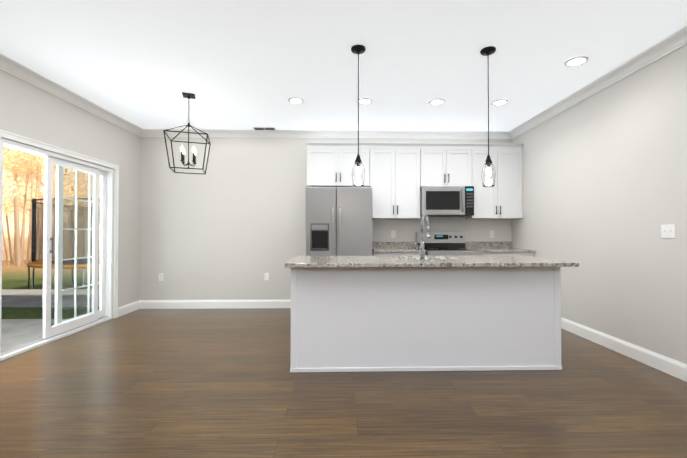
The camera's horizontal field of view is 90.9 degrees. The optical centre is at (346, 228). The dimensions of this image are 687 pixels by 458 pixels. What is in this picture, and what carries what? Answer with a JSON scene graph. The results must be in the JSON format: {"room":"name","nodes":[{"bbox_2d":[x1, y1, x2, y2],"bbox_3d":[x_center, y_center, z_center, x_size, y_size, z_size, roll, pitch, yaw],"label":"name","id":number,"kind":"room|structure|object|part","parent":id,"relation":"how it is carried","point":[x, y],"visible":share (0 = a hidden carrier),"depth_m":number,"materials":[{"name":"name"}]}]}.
{"room":"kitchen","nodes":[
{"label":"kitchen","id":0,"kind":"room"},
{"bbox_2d":[0,69,139,306],"bbox_3d":[-3.160,-0.192,1.241,0.150,2.740,7.920,0,-1,-1],"label":"wall","id":1,"kind":"structure","parent":0,"point":[29,110],"depth_m":4.20,"materials":[{"name":"paint"}]},
{"bbox_2d":[0,138,113,360],"bbox_3d":[-3.207,0.193,3.817,0.143,2.027,1.554,0,-1,-1],"label":"patio door","id":2,"kind":"structure","parent":1,"relation":"in","point":[60,328],"depth_m":3.97,"materials":[{"name":"white plastic"}]},
{"bbox_3d":[-3.176,0.194,3.965,0.074,1.935,0.775,0,-1,-1],"label":"sliding panel","id":3,"kind":"part","parent":2,"relation":"part of","materials":[{"name":"white plastic"}]},
{"bbox_3d":[-3.247,0.196,4.167,0.034,1.935,0.773,0,-1,-1],"label":"fixed panel","id":4,"kind":"part","parent":2,"relation":"part of","materials":[{"name":"white plastic"}]},
{"bbox_2d":[0,129,118,318],"bbox_3d":[-3.131,0.161,3.819,0.025,2.092,1.684,0,-1,-1],"label":"door frame","id":5,"kind":"structure","parent":1,"relation":"attached to","point":[27,141],"depth_m":4.42,"materials":[{"name":"paint"}]},
{"bbox_2d":[0,53,143,136],"bbox_3d":[-3.041,-1.513,1.259,0.088,0.098,7.920,0,-1,-1],"label":"crown molding","id":6,"kind":"structure","parent":1,"relation":"attached to","point":[8,65],"depth_m":3.69,"materials":[{"name":"paint"}]},
{"bbox_2d":[118,300,139,316],"bbox_3d":[-3.161,1.154,4.903,0.016,0.130,0.508,0,-1,-1],"label":"baseboard","id":7,"kind":"structure","parent":1,"relation":"attached to","point":[133,306],"depth_m":4.90,"materials":[{"name":"paint"}]},
{"bbox_2d":[139,137,511,299],"bbox_3d":[-0.283,-0.146,5.343,6.090,2.740,0.150,0,-1,-1],"label":"wall","id":8,"kind":"structure","parent":0,"point":[230,224],"depth_m":5.23,"materials":[{"name":"paint"}]},
{"bbox_2d":[159,273,162,280],"bbox_3d":[-2.845,0.737,5.195,0.070,0.115,0.008,0,-1,-1],"label":"outlet","id":9,"kind":"object","parent":8,"relation":"attached to","point":[160,276],"visible":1,"depth_m":5.19,"materials":[{"name":"white plastic"}]},
{"bbox_2d":[140,300,290,308],"bbox_3d":[-1.891,1.157,5.208,2.570,0.130,0.016,0,-1,-1],"label":"baseboard","id":10,"kind":"structure","parent":8,"relation":"attached to","point":[144,304],"depth_m":5.20,"materials":[{"name":"paint"}]},
{"bbox_2d":[264,273,268,279],"bbox_3d":[-1.231,0.738,5.232,0.070,0.115,0.008,0,-1,-1],"label":"outlet","id":11,"kind":"object","parent":8,"relation":"attached to","point":[266,276],"visible":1,"depth_m":5.23,"materials":[{"name":"white plastic"}]},
{"bbox_2d":[144,129,507,138],"bbox_3d":[-0.280,-1.468,5.238,5.610,0.098,0.088,0,-1,-1],"label":"crown molding","id":12,"kind":"structure","parent":8,"relation":"attached to","point":[224,133],"depth_m":5.24,"materials":[{"name":"paint"}]},
{"bbox_2d":[304,142,371,185],"bbox_3d":[-0.120,-0.927,5.114,0.921,0.592,0.327,0,-1,-1],"label":"upper cabinet","id":13,"kind":"object","parent":8,"relation":"attached to","point":[326,165],"depth_m":4.95,"materials":[{"name":"white wood"}]},
{"bbox_2d":[391,230,395,237],"bbox_3d":[0.737,0.079,5.284,0.070,0.115,0.008,0,-1,-1],"label":"outlet","id":14,"kind":"object","parent":8,"relation":"attached to","point":[393,233],"visible":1,"depth_m":5.28,"materials":[{"name":"white plastic"}]},
{"bbox_2d":[372,146,423,218],"bbox_3d":[0.716,-0.690,5.130,0.867,1.067,0.327,0,-1,-1],"label":"upper cabinet","id":15,"kind":"object","parent":8,"relation":"attached to","point":[410,180],"depth_m":4.97,"materials":[{"name":"white wood"}]},
{"bbox_2d":[420,178,467,217],"bbox_3d":[1.407,-0.436,5.075,0.624,0.491,0.463,0,-1,-1],"label":"microwave","id":16,"kind":"object","parent":8,"relation":"attached to","point":[437,199],"depth_m":4.89,"materials":[{"name":"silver metal"}]},
{"bbox_2d":[424,146,471,181],"bbox_3d":[1.472,-0.923,5.150,0.762,0.600,0.327,0,-1,-1],"label":"upper cabinet","id":17,"kind":"object","parent":8,"relation":"attached to","point":[441,163],"depth_m":4.99,"materials":[{"name":"white wood"}]},
{"bbox_2d":[468,182,475,217],"bbox_3d":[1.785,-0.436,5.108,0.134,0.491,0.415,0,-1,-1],"label":"control panel","id":18,"kind":"object","parent":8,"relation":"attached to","point":[471,185],"depth_m":4.90,"materials":[{"name":"black plastic"}]},
{"bbox_2d":[490,230,493,237],"bbox_3d":[2.293,0.080,5.319,0.070,0.115,0.008,0,-1,-1],"label":"outlet","id":19,"kind":"object","parent":8,"relation":"attached to","point":[491,233],"visible":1,"depth_m":5.32,"materials":[{"name":"white plastic"}]},
{"bbox_2d":[464,146,522,218],"bbox_3d":[2.204,-0.689,5.164,0.818,1.067,0.327,0,-1,-1],"label":"upper cabinet","id":20,"kind":"object","parent":8,"relation":"attached to","point":[504,200],"depth_m":5.01,"materials":[{"name":"white wood"}]},
{"bbox_2d":[0,308,686,457],"bbox_3d":[-0.191,1.254,1.293,6.090,0.150,8.220,0,-1,-1],"label":"floor","id":21,"kind":"structure","parent":0,"point":[185,383],"depth_m":2.32,"materials":[{"name":"brown wood"}]},
{"bbox_2d":[306,186,371,255],"bbox_3d":[-0.102,0.325,4.829,0.892,1.787,0.829,0,-1,-1],"label":"refrigerator","id":22,"kind":"object","parent":21,"relation":"on","point":[339,219],"depth_m":4.49,"materials":[{"name":"grey metal"}]},
{"bbox_2d":[372,254,419,255],"bbox_3d":[0.731,0.774,4.967,0.716,0.892,0.622,0,-1,-1],"label":"base cabinet","id":23,"kind":"object","parent":21,"relation":"on","point":[372,254],"depth_m":4.66,"materials":[{"name":"white wood"}]},
{"bbox_2d":[372,246,535,253],"bbox_3d":[1.494,0.308,4.944,2.250,0.037,0.680,0,-1,-1],"label":"countertop","id":24,"kind":"structure","parent":23,"relation":"on","point":[375,249],"depth_m":4.84,"materials":[{"name":"grey stone"}]},
{"bbox_2d":[290,266,564,371],"bbox_3d":[0.675,0.754,3.188,2.304,0.892,0.680,0,-1,-1],"label":"kitchen island","id":25,"kind":"object","parent":21,"relation":"on","point":[421,312],"depth_m":2.86,"materials":[{"name":"wood"}]},
{"bbox_2d":[285,254,578,269],"bbox_3d":[0.677,0.290,3.104,2.336,0.032,0.880,0,-1,-1],"label":"island countertop","id":26,"kind":"structure","parent":25,"relation":"on","point":[492,260],"depth_m":2.82,"materials":[{"name":"grey stone"}]},
{"bbox_2d":[413,214,430,261],"bbox_3d":[0.676,0.068,3.037,0.227,0.411,0.265,0,-1,-1],"label":"faucet","id":27,"kind":"object","parent":26,"relation":"on","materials":[{"name":"silver metal"}]},
{"bbox_2d":[416,232,482,255],"bbox_3d":[1.477,0.631,4.903,0.760,1.175,0.755,0,-1,-1],"label":"range","id":28,"kind":"object","parent":21,"relation":"on","point":[440,243],"depth_m":5.22,"materials":[{"name":"grey metal"}]},
{"bbox_2d":[424,250,487,255],"bbox_3d":[1.477,0.763,4.931,0.890,0.914,0.696,0,-1,-1],"label":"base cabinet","id":29,"kind":"object","parent":21,"relation":"on","point":[426,252],"depth_m":4.60,"materials":[{"name":"wood"}]},
{"bbox_2d":[488,254,534,256],"bbox_3d":[2.239,0.775,5.001,0.754,0.892,0.622,0,-1,-1],"label":"base cabinet","id":30,"kind":"object","parent":21,"relation":"on","point":[529,255],"depth_m":4.70,"materials":[{"name":"white wood"}]},
{"bbox_2d":[0,0,686,130],"bbox_3d":[-0.191,-1.621,1.325,6.090,0.120,8.220,0,-1,-1],"label":"ceiling","id":31,"kind":"structure","parent":0,"point":[231,64],"depth_m":2.99,"materials":[{"name":"paint"}]},
{"bbox_2d":[163,92,210,174],"bbox_3d":[-1.799,-1.094,3.863,0.442,0.873,0.442,0,-1,-18],"label":"chandelier","id":32,"kind":"object","parent":31,"relation":"hanging from","point":[189,95],"visible":1,"depth_m":3.85,"materials":[{"name":"black metal"}]},
{"bbox_3d":[-1.799,-1.369,3.866,0.161,0.326,0.161,0,-1,-1],"label":"chain","id":33,"kind":"part","parent":32,"relation":"part of","materials":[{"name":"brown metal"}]},
{"bbox_2d":[252,127,275,129],"bbox_3d":[-1.232,-1.513,5.101,0.340,0.010,0.140,0,-1,-1],"label":"ceiling vent","id":34,"kind":"object","parent":31,"relation":"in","point":[264,128],"visible":1,"depth_m":5.08,"materials":[{"name":"white plastic"}]},
{"bbox_2d":[288,97,303,103],"bbox_3d":[-0.598,-1.526,4.025,0.187,0.010,0.187,0,-1,-7],"label":"recessed light","id":35,"kind":"object","parent":31,"relation":"in","point":[295,100],"depth_m":4.01,"materials":[{"name":"white plastic"}]},
{"bbox_2d":[351,44,365,186],"bbox_3d":[0.103,-0.954,2.885,0.126,1.177,0.126,0,-1,-1],"label":"pendant light","id":36,"kind":"object","parent":31,"relation":"hanging from","point":[358,174],"visible":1,"depth_m":2.85,"materials":[{"name":"glass"}]},
{"bbox_3d":[0.103,-0.470,2.879,0.114,0.208,0.114,0,-1,-1],"label":"lamp shade","id":37,"kind":"part","parent":36,"relation":"part of","materials":[{"name":"clear glass"}]},
{"bbox_2d":[357,98,372,103],"bbox_3d":[0.222,-1.526,4.044,0.187,0.010,0.187,0,-1,-7],"label":"recessed light","id":38,"kind":"object","parent":31,"relation":"in","point":[363,100],"depth_m":4.04,"materials":[{"name":"white plastic"}]},
{"bbox_2d":[429,99,444,104],"bbox_3d":[1.092,-1.525,4.064,0.187,0.010,0.187,0,-1,-7],"label":"recessed light","id":39,"kind":"object","parent":31,"relation":"in","point":[435,101],"depth_m":4.04,"materials":[{"name":"white plastic"}]},
{"bbox_2d":[480,46,495,186],"bbox_3d":[1.223,-0.954,2.910,0.126,1.177,0.126,0,-1,-1],"label":"pendant light","id":40,"kind":"object","parent":31,"relation":"hanging from","point":[488,174],"visible":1,"depth_m":2.88,"materials":[{"name":"glass"}]},
{"bbox_3d":[1.223,-0.469,2.905,0.114,0.208,0.114,0,-1,-1],"label":"lamp shade","id":41,"kind":"part","parent":40,"relation":"part of","materials":[{"name":"clear glass"}]},
{"bbox_2d":[491,99,507,105],"bbox_3d":[1.852,-1.525,4.081,0.187,0.010,0.187,0,-1,-7],"label":"recessed light","id":42,"kind":"object","parent":31,"relation":"in","point":[501,101],"depth_m":4.07,"materials":[{"name":"white plastic"}]},
{"bbox_2d":[564,56,588,66],"bbox_3d":[2.114,-1.536,3.107,0.187,0.010,0.187,1,-1,-40],"label":"recessed light","id":43,"kind":"object","parent":31,"relation":"in","point":[577,61],"depth_m":3.10,"materials":[{"name":"white plastic"}]},
{"bbox_2d":[416,242,463,245],"bbox_3d":[1.470,0.257,5.226,0.746,0.080,0.005,0,-1,-1],"label":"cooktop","id":44,"kind":"structure","parent":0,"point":[418,243],"depth_m":5.23,"materials":[{"name":"metal"}]},
{"bbox_2d":[511,45,686,363],"bbox_3d":[2.779,-0.191,1.377,0.150,2.740,7.920,0,-1,-1],"label":"wall","id":45,"kind":"structure","parent":0,"point":[604,184],"depth_m":3.28,"materials":[{"name":"paint"}]},
{"bbox_2d":[508,26,686,138],"bbox_3d":[2.659,-1.511,1.389,0.088,0.098,7.920,0,-1,-1],"label":"crown molding","id":46,"kind":"structure","parent":45,"relation":"attached to","point":[673,42],"depth_m":3.32,"materials":[{"name":"paint"}]},
{"bbox_2d":[561,317,686,381],"bbox_3d":[2.703,1.111,1.030,0.016,0.130,7.260,0,-1,-1],"label":"baseboard","id":47,"kind":"structure","parent":45,"relation":"attached to","point":[672,367],"depth_m":3.15,"materials":[{"name":"paint"}]},
{"bbox_2d":[661,224,674,237],"bbox_3d":[2.663,0.019,2.802,0.016,0.115,0.116,0,-1,-1],"label":"light switch","id":48,"kind":"object","parent":45,"relation":"attached to","point":[667,230],"visible":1,"depth_m":2.80,"materials":[{"name":"white plastic"}]},
{"label":"outside","id":49,"kind":"structure","parent":0,"visible":0},
{"bbox_2d":[2,173,99,260],"bbox_3d":[-28.881,-5.171,8.043,48.373,25.150,96.213,0,-1,-1],"label":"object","id":50,"kind":"structure","parent":49,"point":[11,222],"depth_m":40.38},
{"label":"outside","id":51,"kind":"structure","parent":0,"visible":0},
{"bbox_2d":[1,260,99,318],"bbox_3d":[-40.788,3.450,38.993,200.000,3.400,200.000,0,-1,-1],"label":"lawn","id":52,"kind":"structure","parent":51,"point":[14,277],"depth_m":12.31,"materials":[{"name":"green plant"}]},
{"bbox_2d":[1,319,68,351],"bbox_3d":[-5.418,1.291,3.043,4.278,0.115,3.260,0,-1,-1],"label":"patio slab","id":53,"kind":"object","parent":52,"relation":"on","point":[16,332],"depth_m":4.11,"materials":[{"name":"concrete"}]},
{"bbox_2d":[1,289,98,306],"bbox_3d":[-31.837,1.369,6.235,56.400,0.030,1.750,0,-1,-1],"label":"walkway","id":54,"kind":"structure","parent":52,"relation":"on","point":[22,297],"depth_m":6.61,"materials":[{"name":"concrete"}]},
{"bbox_2d":[2,147,99,265],"bbox_3d":[-25.956,-4.611,30.363,30.616,16.757,30.102,0,-1,-1],"label":"trees","id":55,"kind":"object","parent":52,"relation":"on","point":[22,172],"visible":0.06,"depth_m":27.58,"materials":[{"name":"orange plant"}]},
{"bbox_2d":[27,198,99,288],"bbox_3d":[-7.234,0.545,10.783,4.300,2.870,4.300,0,-1,-1],"label":"trampoline","id":56,"kind":"object","parent":52,"relation":"on","point":[34,263],"visible":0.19,"depth_m":9.84,"materials":[{"name":"black metal"}]}
]}

